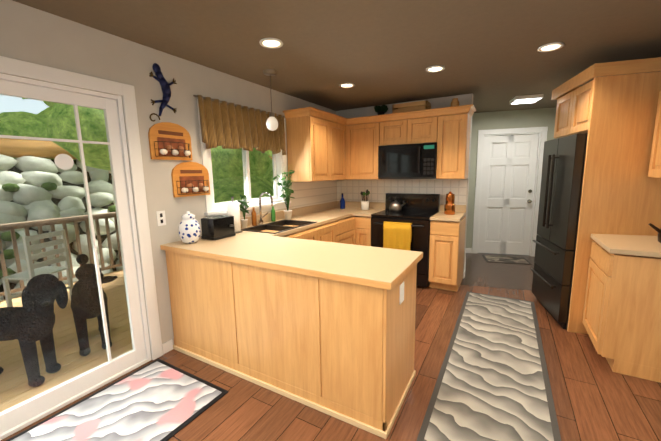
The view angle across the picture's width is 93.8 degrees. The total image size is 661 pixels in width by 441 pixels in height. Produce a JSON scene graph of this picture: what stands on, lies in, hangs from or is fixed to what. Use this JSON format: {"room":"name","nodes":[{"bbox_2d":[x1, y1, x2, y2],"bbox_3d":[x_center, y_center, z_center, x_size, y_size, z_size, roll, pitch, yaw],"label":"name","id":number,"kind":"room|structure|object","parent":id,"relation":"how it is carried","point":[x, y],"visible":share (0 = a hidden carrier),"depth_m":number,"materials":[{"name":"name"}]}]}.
{"room":"kitchen","nodes":[
{"label":"kitchen","id":0,"kind":"room"},
{"bbox_2d":[0,0,335,358],"bbox_3d":[-1.677,-0.036,2.106,0.120,2.450,7.240,4,10,29],"label":"wall","id":1,"kind":"structure","parent":0,"point":[33,35],"depth_m":2.43,"materials":[{"name":"paint"}]},
{"bbox_2d":[0,80,145,433],"bbox_3d":[-2.114,0.290,1.362,0.078,1.991,2.336,4,10,29],"label":"sliding door","id":2,"kind":"structure","parent":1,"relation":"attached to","point":[19,413],"depth_m":2.11,"materials":[{"name":"white glass"}]},
{"bbox_2d":[54,154,73,169],"bbox_3d":[-1.695,-0.374,1.969,0.001,0.100,0.100,4,10,29],"label":"sticker","id":3,"kind":"object","parent":2,"relation":"attached to","point":[64,161],"visible":1,"depth_m":1.97,"materials":[{"name":"white"}]},
{"bbox_2d":[0,56,162,439],"bbox_3d":[-2.110,0.246,1.353,0.138,2.135,2.570,4,10,29],"label":"trim","id":4,"kind":"structure","parent":1,"relation":"attached to","point":[43,73],"depth_m":2.27,"materials":[{"name":"white wood"}]},
{"bbox_2d":[156,210,165,225],"bbox_3d":[-1.375,-0.018,2.513,0.008,0.120,0.070,4,10,29],"label":"wall outlet","id":5,"kind":"object","parent":1,"relation":"attached to","point":[161,218],"visible":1,"depth_m":2.51,"materials":[{"name":"white plastic"}]},
{"bbox_2d":[149,63,176,121],"bbox_3d":[-1.330,-1.001,2.453,0.068,0.445,0.253,4,10,29],"label":"art","id":6,"kind":"object","parent":1,"relation":"attached to","point":[165,85],"visible":1,"depth_m":2.44,"materials":[{"name":"metal"}]},
{"bbox_2d":[148,122,192,160],"bbox_3d":[-1.275,-0.648,2.521,0.098,0.300,0.360,4,10,29],"label":"plaque","id":7,"kind":"object","parent":1,"relation":"attached to","point":[169,141],"visible":1,"depth_m":2.51,"materials":[{"name":"brown wood"}]},
{"bbox_2d":[171,162,209,196],"bbox_3d":[-1.190,-0.364,2.705,0.098,0.300,0.360,4,10,29],"label":"plaque","id":8,"kind":"object","parent":1,"relation":"attached to","point":[190,178],"visible":1,"depth_m":2.69,"materials":[{"name":"brown wood"}]},
{"bbox_2d":[197,99,290,216],"bbox_3d":[-0.897,-0.623,3.368,0.170,1.100,1.280,4,10,29],"label":"window","id":9,"kind":"structure","parent":1,"relation":"in","point":[281,160],"depth_m":3.36,"materials":[{"name":"white"}]},
{"bbox_2d":[193,95,285,154],"bbox_3d":[-0.839,-0.943,3.224,0.095,0.465,1.260,4,10,29],"label":"valance","id":10,"kind":"object","parent":9,"relation":"attached to","point":[224,124],"visible":0.96,"depth_m":3.08,"materials":[{"name":"fabric"}]},
{"bbox_2d":[210,147,277,207],"bbox_3d":[-0.925,-0.634,3.382,0.065,0.886,1.046,4,10,29],"label":"panels","id":11,"kind":"object","parent":9,"relation":"attached to","point":[246,173],"visible":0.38,"depth_m":3.39,"materials":[{"name":"white glass"}]},
{"bbox_2d":[240,180,337,217],"bbox_3d":[-0.531,-0.321,3.981,0.003,0.355,2.570,4,10,29],"label":"backsplash","id":12,"kind":"structure","parent":1,"relation":"attached to","point":[304,194],"depth_m":4.42,"materials":[{"name":"tile"}]},
{"bbox_2d":[283,108,326,181],"bbox_3d":[-0.260,-0.946,4.018,0.354,0.860,0.535,4,10,29],"label":"upper cabinet","id":13,"kind":"object","parent":1,"relation":"attached to","point":[322,145],"depth_m":3.80,"materials":[{"name":"brown wood"}]},
{"bbox_2d":[327,112,346,179],"bbox_3d":[-0.024,-1.003,4.363,0.420,0.860,0.555,4,10,29],"label":"upper cabinet","id":14,"kind":"object","parent":1,"relation":"attached to","point":[336,125],"depth_m":4.27,"materials":[{"name":"brown wood"}]},
{"bbox_2d":[0,253,660,440],"bbox_3d":[1.224,1.188,2.201,5.220,0.101,9.920,4,10,29],"label":"floor","id":15,"kind":"structure","parent":0,"point":[595,397],"depth_m":2.08,"materials":[{"name":"laminate"}]},
{"bbox_2d":[6,359,228,440],"bbox_3d":[-1.394,1.250,1.734,0.810,0.009,1.380,4,10,29],"label":"rug","id":16,"kind":"object","parent":15,"relation":"on","point":[158,400],"visible":1,"depth_m":1.97,"materials":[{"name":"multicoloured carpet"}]},
{"bbox_2d":[165,250,232,373],"bbox_3d":[-0.899,0.645,2.728,0.696,0.888,0.644,4,10,29],"label":"base cabinet","id":17,"kind":"object","parent":15,"relation":"on","point":[200,315],"depth_m":2.43,"materials":[{"name":"brown wood"}]},
{"bbox_2d":[225,261,276,392],"bbox_3d":[-0.440,0.677,2.470,0.480,0.888,0.644,4,10,29],"label":"base cabinet","id":18,"kind":"object","parent":15,"relation":"on","point":[250,305],"depth_m":2.16,"materials":[{"name":"brown wood"}]},
{"bbox_2d":[241,229,300,238],"bbox_3d":[-0.685,0.582,3.159,0.640,0.874,0.364,4,10,29],"label":"base cabinet","id":19,"kind":"object","parent":15,"relation":"on","point":[273,231],"depth_m":3.12,"materials":[{"name":"brown wood"}]},
{"bbox_2d":[269,269,304,404],"bbox_3d":[-0.105,0.700,2.281,0.550,0.888,0.644,4,10,29],"label":"base cabinet","id":20,"kind":"object","parent":15,"relation":"on","point":[284,287],"depth_m":2.00,"materials":[{"name":"brown wood"}]},
{"bbox_2d":[257,221,320,240],"bbox_3d":[-0.505,0.531,3.471,0.640,0.874,0.483,4,10,29],"label":"base cabinet","id":21,"kind":"object","parent":15,"relation":"on","point":[314,233],"depth_m":3.34,"materials":[{"name":"brown wood"}]},
{"bbox_2d":[277,220,340,242],"bbox_3d":[-0.311,0.476,3.808,0.640,0.874,0.551,4,10,29],"label":"base cabinet","id":22,"kind":"object","parent":15,"relation":"on","point":[340,230],"depth_m":3.68,"materials":[{"name":"brown wood"}]},
{"bbox_2d":[336,217,354,244],"bbox_3d":[-0.082,0.411,4.207,0.640,0.874,0.634,4,10,29],"label":"base cabinet","id":23,"kind":"object","parent":15,"relation":"on","point":[348,223],"depth_m":4.10,"materials":[{"name":"brown wood"}]},
{"bbox_2d":[160,201,359,258],"bbox_3d":[-0.379,-0.026,3.668,0.600,0.139,3.033,4,10,29],"label":"countertop","id":24,"kind":"structure","parent":23,"relation":"on","point":[323,213],"depth_m":3.38,"materials":[{"name":"stone"}]},
{"bbox_2d":[178,211,200,243],"bbox_3d":[-1.172,0.053,2.564,0.170,0.265,0.170,4,10,29],"label":"jar","id":25,"kind":"object","parent":24,"relation":"on","point":[189,231],"visible":1,"depth_m":2.51,"materials":[{"name":"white ceramic"}]},
{"bbox_2d":[201,215,235,240],"bbox_3d":[-1.001,0.057,2.770,0.184,0.188,0.240,4,10,29],"label":"toaster","id":26,"kind":"object","parent":24,"relation":"on","point":[217,227],"visible":1,"depth_m":2.70,"materials":[{"name":"black metal"}]},
{"bbox_2d":[226,196,242,232],"bbox_3d":[-0.937,-0.059,2.988,0.150,0.349,0.150,4,10,29],"label":"paper towel holder","id":27,"kind":"object","parent":24,"relation":"on","point":[233,208],"visible":0.81,"depth_m":2.95,"materials":[{"name":"white paper"}]},
{"bbox_2d":[238,194,249,227],"bbox_3d":[-0.894,-0.097,3.207,0.159,0.357,0.198,4,10,29],"label":"potted plant","id":28,"kind":"object","parent":24,"relation":"on","point":[244,202],"visible":0.88,"depth_m":3.20,"materials":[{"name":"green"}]},
{"bbox_2d":[251,204,256,225],"bbox_3d":[-0.831,-0.061,3.366,0.056,0.235,0.052,-2,9,-9],"label":"bottle","id":29,"kind":"object","parent":24,"relation":"on","point":[254,218],"depth_m":3.35,"materials":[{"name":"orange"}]},
{"bbox_2d":[259,192,272,224],"bbox_3d":[-0.692,-0.139,3.427,0.207,0.365,0.130,4,10,29],"label":"faucet","id":30,"kind":"object","parent":24,"relation":"on","point":[260,212],"visible":0.98,"depth_m":3.42,"materials":[{"name":"silver metal"}]},
{"bbox_2d":[271,203,275,221],"bbox_3d":[-0.673,-0.096,3.642,0.056,0.215,0.052,-2,9,-9],"label":"bottle","id":31,"kind":"object","parent":24,"relation":"on","point":[273,218],"depth_m":3.63,"materials":[{"name":"green glass"}]},
{"bbox_2d":[241,219,315,233],"bbox_3d":[-0.535,0.151,3.339,0.460,0.198,0.750,4,10,29],"label":"sink","id":32,"kind":"object","parent":24,"relation":"in","point":[282,225],"depth_m":3.36,"materials":[{"name":"black metal"}]},
{"bbox_2d":[272,170,294,219],"bbox_3d":[-0.541,-0.311,3.770,0.263,0.597,0.239,4,10,29],"label":"potted plant","id":33,"kind":"object","parent":24,"relation":"on","point":[287,212],"visible":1,"depth_m":3.75,"materials":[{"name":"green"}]},
{"bbox_2d":[340,193,344,208],"bbox_3d":[0.188,-0.303,4.812,0.080,0.240,0.080,4,10,29],"label":"bottle","id":34,"kind":"object","parent":24,"relation":"on","point":[342,203],"visible":1,"depth_m":4.79,"materials":[{"name":"blue glass"}]},
{"bbox_2d":[360,189,369,209],"bbox_3d":[0.516,-0.314,4.622,0.136,0.308,0.141,4,10,29],"label":"potted plant","id":35,"kind":"object","parent":24,"relation":"on","point":[364,205],"visible":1,"depth_m":4.59,"materials":[{"name":"white"}]},
{"bbox_2d":[352,202,384,216],"bbox_3d":[0.584,-0.169,4.481,0.263,0.135,0.647,4,10,29],"label":"countertop","id":36,"kind":"structure","parent":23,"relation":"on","point":[374,207],"depth_m":4.67,"materials":[{"name":"laminate"}]},
{"bbox_2d":[301,264,416,438],"bbox_3d":[0.240,0.724,2.083,0.508,0.888,0.650,4,10,29],"label":"base cabinet","id":37,"kind":"object","parent":15,"relation":"on","point":[343,351],"depth_m":1.81,"materials":[{"name":"brown wood"}]},
{"bbox_2d":[208,233,422,289],"bbox_3d":[-0.109,0.246,2.192,1.348,0.039,0.688,4,10,29],"label":"countertop","id":38,"kind":"structure","parent":37,"relation":"on","point":[382,268],"depth_m":2.04,"materials":[{"name":"laminate"}]},
{"bbox_2d":[350,216,370,245],"bbox_3d":[0.334,0.327,4.710,0.863,0.875,0.640,4,10,29],"label":"base cabinet","id":39,"kind":"object","parent":15,"relation":"on","point":[363,230],"visible":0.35,"depth_m":4.25,"materials":[{"name":"brown wood"}]},
{"bbox_2d":[371,193,439,287],"bbox_3d":[1.015,0.237,4.239,0.765,1.170,0.719,4,10,29],"label":"range","id":40,"kind":"object","parent":15,"relation":"on","point":[407,227],"visible":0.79,"depth_m":3.98,"materials":[{"name":"black metal"}]},
{"bbox_2d":[389,197,405,211],"bbox_3d":[0.951,-0.234,4.385,0.235,0.206,0.180,4,10,29],"label":"kettle","id":41,"kind":"object","parent":40,"relation":"on","point":[395,205],"visible":1,"depth_m":4.34,"materials":[{"name":"silver metal"}]},
{"bbox_2d":[383,221,411,250],"bbox_3d":[0.855,0.229,3.954,0.360,0.420,0.074,4,10,29],"label":"towel","id":42,"kind":"object","parent":40,"relation":"hanging from","point":[396,234],"depth_m":3.93,"materials":[{"name":"yellow fabric"}]},
{"bbox_2d":[428,216,465,291],"bbox_3d":[1.527,0.409,4.038,0.338,0.875,0.640,4,10,29],"label":"base cabinet","id":43,"kind":"object","parent":15,"relation":"on","point":[446,251],"visible":1,"depth_m":3.77,"materials":[{"name":"brown wood"}]},
{"bbox_2d":[430,204,465,221],"bbox_3d":[1.517,-0.105,3.956,0.338,0.135,0.646,4,10,29],"label":"countertop","id":44,"kind":"structure","parent":43,"relation":"on","point":[459,214],"depth_m":3.91,"materials":[{"name":"laminate"}]},
{"bbox_2d":[444,191,454,214],"bbox_3d":[1.538,-0.227,3.979,0.132,0.295,0.132,4,10,29],"label":"jar","id":45,"kind":"object","parent":44,"relation":"on","point":[449,207],"visible":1,"depth_m":3.93,"materials":[{"name":"orange metal"}]},
{"bbox_2d":[416,291,560,440],"bbox_3d":[1.285,1.097,2.425,0.695,0.009,2.850,4,10,29],"label":"runner rug","id":46,"kind":"object","parent":15,"relation":"on","point":[492,382],"visible":0.98,"depth_m":2.18,"materials":[{"name":"beige fabric"}]},
{"bbox_2d":[482,255,531,264],"bbox_3d":[2.920,0.650,5.158,0.640,0.009,0.430,2,9,17],"label":"rug","id":47,"kind":"object","parent":15,"relation":"on","point":[506,259],"visible":1,"depth_m":5.13,"materials":[{"name":"grey fabric"}]},
{"bbox_2d":[530,133,587,328],"bbox_3d":[2.576,0.090,3.007,0.867,1.780,0.750,2,9,17],"label":"fridge","id":48,"kind":"object","parent":15,"relation":"on","point":[560,196],"visible":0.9,"depth_m":2.92,"materials":[{"name":"black metal"}]},
{"bbox_2d":[551,57,660,333],"bbox_3d":[2.630,-0.170,2.950,0.775,2.310,0.870,2,9,17],"label":"enclosure","id":49,"kind":"object","parent":15,"relation":"on","point":[611,115],"visible":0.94,"depth_m":2.55,"materials":[{"name":"brown wood"}]},
{"bbox_2d":[582,241,660,382],"bbox_3d":[2.444,0.644,2.399,0.650,0.875,0.716,4,10,29],"label":"base cabinet","id":50,"kind":"object","parent":15,"relation":"on","point":[621,321],"visible":0.94,"depth_m":2.19,"materials":[{"name":"brown wood"}]},
{"bbox_2d":[590,234,660,257],"bbox_3d":[2.423,0.132,2.310,0.661,0.135,0.746,4,10,29],"label":"countertop","id":51,"kind":"structure","parent":50,"relation":"on","point":[643,245],"depth_m":2.27,"materials":[{"name":"laminate"}]},
{"bbox_2d":[648,223,660,242],"bbox_3d":[2.474,0.048,2.240,0.250,0.246,0.190,4,10,29],"label":"kettle","id":52,"kind":"object","parent":51,"relation":"on","point":[658,230],"visible":1,"depth_m":2.28,"materials":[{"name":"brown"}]},
{"bbox_2d":[13,0,660,112],"bbox_3d":[0.310,-1.401,2.303,7.220,0.120,9.920,4,10,29],"label":"ceiling","id":53,"kind":"structure","parent":0,"point":[489,55],"depth_m":2.30,"materials":[{"name":"paint"}]},
{"bbox_2d":[263,69,277,130],"bbox_3d":[-0.573,-1.152,2.990,0.130,0.549,0.130,4,10,29],"label":"pendant light","id":54,"kind":"object","parent":53,"relation":"hanging from","point":[272,123],"visible":1,"depth_m":2.98,"materials":[{"name":"white glass"}]},
{"bbox_2d":[259,38,282,48],"bbox_3d":[-0.441,-1.321,2.305,0.176,0.011,0.176,4,10,29],"label":"recessed light","id":55,"kind":"object","parent":53,"relation":"in","point":[272,43],"visible":0.98,"depth_m":2.30,"materials":[{"name":"white"}]},
{"bbox_2d":[339,83,354,87],"bbox_3d":[0.183,-1.508,3.453,0.176,0.011,0.176,4,10,29],"label":"recessed light","id":56,"kind":"object","parent":53,"relation":"in","point":[346,85],"visible":1,"depth_m":3.45,"materials":[{"name":"white"}]},
{"bbox_2d":[426,65,444,71],"bbox_3d":[0.999,-1.445,2.949,0.176,0.011,0.176,4,10,29],"label":"recessed light","id":57,"kind":"object","parent":53,"relation":"in","point":[437,68],"visible":0.98,"depth_m":2.93,"materials":[{"name":"white"}]},
{"bbox_2d":[509,94,543,103],"bbox_3d":[2.665,-1.650,4.221,0.320,0.049,0.320,2,9,17],"label":"light","id":58,"kind":"object","parent":53,"relation":"attached to","point":[525,99],"visible":1,"depth_m":4.11,"materials":[{"name":"white"}]},
{"bbox_2d":[538,42,563,51],"bbox_3d":[1.762,-1.385,2.473,0.176,0.011,0.176,4,10,29],"label":"recessed light","id":59,"kind":"object","parent":53,"relation":"in","point":[549,47],"visible":0.98,"depth_m":2.46,"materials":[{"name":"white"}]},
{"bbox_2d":[336,93,472,272],"bbox_3d":[0.992,-0.472,4.648,1.980,2.450,0.120,4,10,29],"label":"wall","id":60,"kind":"structure","parent":0,"point":[463,99],"depth_m":4.20,"materials":[{"name":"paint"}]},
{"bbox_2d":[347,115,378,179],"bbox_3d":[0.511,-1.036,4.517,0.536,0.860,0.414,4,10,29],"label":"upper cabinet","id":61,"kind":"object","parent":60,"relation":"attached to","point":[362,132],"depth_m":4.38,"materials":[{"name":"brown wood"}]},
{"bbox_2d":[379,112,410,145],"bbox_3d":[0.948,-1.238,4.268,0.444,0.400,0.354,4,10,29],"label":"upper cabinet","id":62,"kind":"object","parent":60,"relation":"attached to","point":[392,132],"depth_m":4.11,"materials":[{"name":"brown wood"}]},
{"bbox_2d":[374,105,387,114],"bbox_3d":[0.720,-1.547,4.391,0.204,0.180,0.165,4,10,29],"label":"decor","id":63,"kind":"object","parent":62,"relation":"on","point":[381,110],"visible":0.96,"depth_m":4.33,"materials":[{"name":"black"}]},
{"bbox_2d":[378,142,436,178],"bbox_3d":[1.074,-0.798,4.218,0.761,0.451,0.439,4,10,29],"label":"microwave","id":64,"kind":"object","parent":62,"relation":"attached to","point":[411,161],"visible":1,"depth_m":4.04,"materials":[{"name":"black metal"}]},
{"bbox_2d":[337,178,467,204],"bbox_3d":[0.975,-0.441,4.591,1.950,0.355,0.003,4,10,29],"label":"backsplash","id":65,"kind":"structure","parent":60,"relation":"attached to","point":[351,190],"depth_m":4.55,"materials":[{"name":"tile"}]},
{"bbox_2d":[411,108,438,143],"bbox_3d":[1.227,-1.219,4.111,0.445,0.400,0.354,4,10,29],"label":"upper cabinet","id":66,"kind":"object","parent":60,"relation":"attached to","point":[424,129],"depth_m":3.92,"materials":[{"name":"brown wood"}]},
{"bbox_2d":[392,100,430,112],"bbox_3d":[1.094,-1.498,4.173,0.460,0.135,0.240,4,10,29],"label":"crate","id":67,"kind":"object","parent":66,"relation":"on","point":[412,106],"visible":0.69,"depth_m":4.08,"materials":[{"name":"brown wood"}]},
{"bbox_2d":[436,104,470,178],"bbox_3d":[1.573,-0.968,3.953,0.341,0.860,0.354,4,10,29],"label":"upper cabinet","id":68,"kind":"object","parent":60,"relation":"attached to","point":[455,121],"depth_m":3.80,"materials":[{"name":"brown wood"}]},
{"bbox_2d":[451,98,458,106],"bbox_3d":[1.568,-1.463,3.895,0.100,0.135,0.100,4,10,29],"label":"jar","id":69,"kind":"object","parent":68,"relation":"on","point":[455,102],"visible":0.71,"depth_m":3.86,"materials":[{"name":"brown wood"}]},
{"bbox_2d":[463,248,471,277],"bbox_3d":[2.158,0.652,4.971,0.157,0.090,1.510,4,10,29],"label":"baseboard","id":70,"kind":"structure","parent":60,"relation":"attached to","point":[468,250],"depth_m":5.49,"materials":[{"name":"white"}]},
{"bbox_2d":[466,108,555,251],"bbox_3d":[3.031,-0.614,5.341,1.720,2.450,0.120,2,9,17],"label":"wall","id":71,"kind":"structure","parent":0,"point":[541,117],"depth_m":5.19,"materials":[{"name":"paint"}]},
{"bbox_2d":[472,127,547,256],"bbox_3d":[3.046,-0.467,5.336,1.020,2.160,0.165,2,9,17],"label":"door","id":72,"kind":"structure","parent":71,"relation":"attached to","point":[508,183],"depth_m":5.32,"materials":[{"name":"white"}]},
{"bbox_3d":[1.422,0.271,-0.255,0.120,2.450,6.156,4,10,29],"label":"wall","id":73,"kind":"structure","parent":0,"visible":0},
{"bbox_2d":[648,91,660,177],"bbox_3d":[2.437,-0.590,1.919,0.340,0.660,0.990,4,10,29],"label":"upper cabinet","id":74,"kind":"object","parent":73,"relation":"attached to","point":[654,171],"visible":1,"depth_m":2.37,"materials":[{"name":"brown wood"}]},
{"label":"outside","id":75,"kind":"structure","parent":0,"visible":0},
{"bbox_3d":[-6.677,1.135,7.150,13.380,0.020,26.000,4,10,29],"label":"ground","id":76,"kind":"structure","parent":75,"visible":0},
{"bbox_2d":[0,269,132,411],"bbox_3d":[-3.403,1.522,2.304,2.870,0.570,5.800,4,10,29],"label":"deck","id":77,"kind":"object","parent":76,"relation":"on","point":[17,373],"depth_m":2.75,"materials":[{"name":"brown wood"}]},
{"bbox_2d":[0,274,67,386],"bbox_3d":[-2.365,0.800,2.272,0.854,0.820,0.281,-1,9,-1],"label":"dog","id":78,"kind":"object","parent":77,"relation":"on","point":[27,330],"depth_m":2.21},
{"bbox_2d":[2,229,72,306],"bbox_3d":[-3.285,0.587,3.471,0.394,0.920,0.420,0,9,10],"label":"outdoor chair","id":79,"kind":"object","parent":77,"relation":"on","point":[39,265],"depth_m":3.39,"materials":[{"name":"white wood"}]},
{"bbox_2d":[0,212,122,295],"bbox_3d":[-4.608,0.684,2.859,0.150,0.960,5.700,4,10,29],"label":"deck railing","id":80,"kind":"object","parent":77,"relation":"on","point":[43,222],"depth_m":4.29,"materials":[{"name":"brown wood"}]},
{"bbox_2d":[71,254,116,355],"bbox_3d":[-2.179,0.727,2.797,0.769,0.810,0.383,4,10,29],"label":"dog","id":81,"kind":"object","parent":77,"relation":"on","point":[79,294],"depth_m":2.58},
{"bbox_2d":[0,98,273,300],"bbox_3d":[-4.577,-4.357,7.872,11.743,10.739,19.846,4,10,29],"label":"garden","id":82,"kind":"object","parent":76,"relation":"on","point":[50,178],"depth_m":5.43,"materials":[{"name":"green plant"}]}
]}

